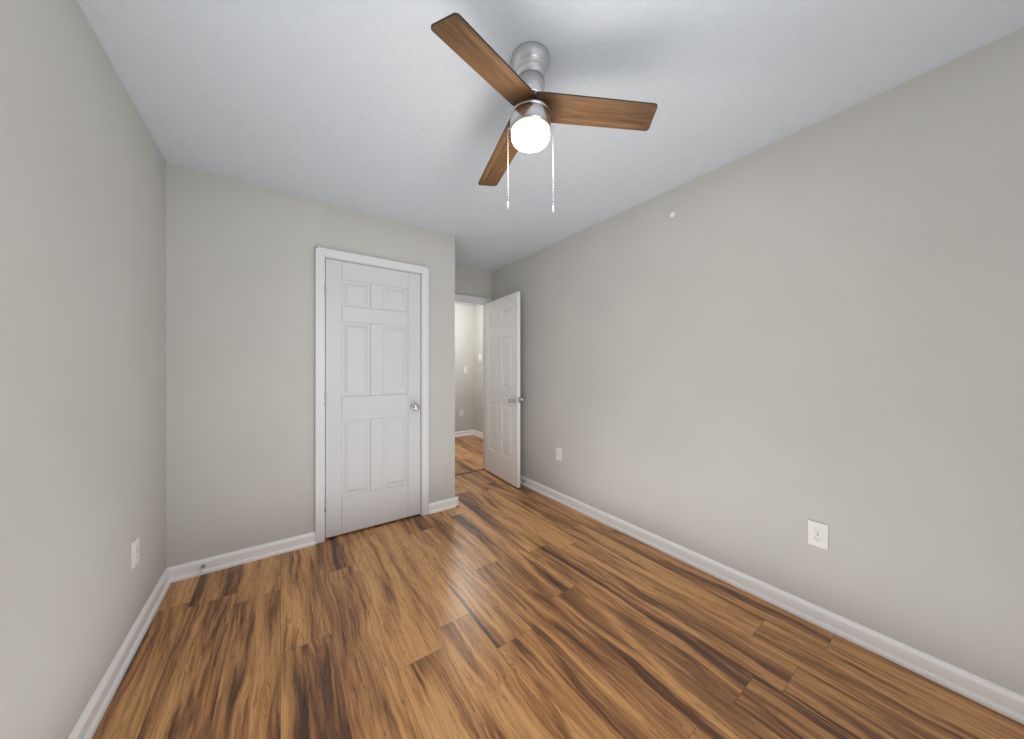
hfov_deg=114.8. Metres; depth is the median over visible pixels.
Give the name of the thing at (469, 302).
door frame
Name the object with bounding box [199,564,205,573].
door stop
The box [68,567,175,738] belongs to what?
baseboard
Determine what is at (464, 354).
wall
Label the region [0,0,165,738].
wall
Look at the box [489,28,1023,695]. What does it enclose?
wall
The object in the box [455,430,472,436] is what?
baseboard
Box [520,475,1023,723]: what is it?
baseboard
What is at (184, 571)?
baseboard
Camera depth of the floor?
1.43 m
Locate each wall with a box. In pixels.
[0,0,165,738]
[166,162,454,567]
[455,265,488,297]
[455,304,473,431]
[474,305,482,432]
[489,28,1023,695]
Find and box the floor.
[92,435,1023,738]
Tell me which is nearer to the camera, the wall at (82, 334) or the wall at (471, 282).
the wall at (82, 334)
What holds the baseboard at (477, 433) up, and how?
attached to the wall at (478, 369)
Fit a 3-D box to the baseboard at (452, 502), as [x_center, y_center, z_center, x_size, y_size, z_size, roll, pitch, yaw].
[-0.711,1.188,3.247,0.027,0.083,0.777,0,0,-35]
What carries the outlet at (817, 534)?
attached to the wall at (752, 364)
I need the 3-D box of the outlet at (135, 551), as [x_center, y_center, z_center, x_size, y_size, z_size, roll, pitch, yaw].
[-1.708,0.830,1.487,0.008,0.117,0.072,0,0,-35]
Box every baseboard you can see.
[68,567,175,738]
[172,532,314,581]
[444,496,458,507]
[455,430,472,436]
[473,430,482,437]
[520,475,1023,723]
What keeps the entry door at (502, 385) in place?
attached to the door frame
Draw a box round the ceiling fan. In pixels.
[431,13,657,212]
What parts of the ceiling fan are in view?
blade, blade, chain, globe, chain, blade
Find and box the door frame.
[455,294,491,467]
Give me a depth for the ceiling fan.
1.22 m
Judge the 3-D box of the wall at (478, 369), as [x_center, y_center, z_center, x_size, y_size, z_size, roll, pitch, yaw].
[-0.085,0.015,5.420,0.120,2.430,2.050,0,0,-35]
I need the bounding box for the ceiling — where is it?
[77,0,1023,305]
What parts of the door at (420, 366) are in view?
knob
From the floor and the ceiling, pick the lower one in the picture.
the floor
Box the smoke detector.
[669,211,675,217]
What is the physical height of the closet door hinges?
1.630 m
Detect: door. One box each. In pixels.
[315,246,428,543]
[485,292,519,487]
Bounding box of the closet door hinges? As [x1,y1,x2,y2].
[325,285,325,511]
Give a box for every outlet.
[132,536,138,568]
[808,520,827,549]
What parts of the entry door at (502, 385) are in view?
entry door knob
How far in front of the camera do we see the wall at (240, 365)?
2.12 m
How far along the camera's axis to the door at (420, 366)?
2.53 m

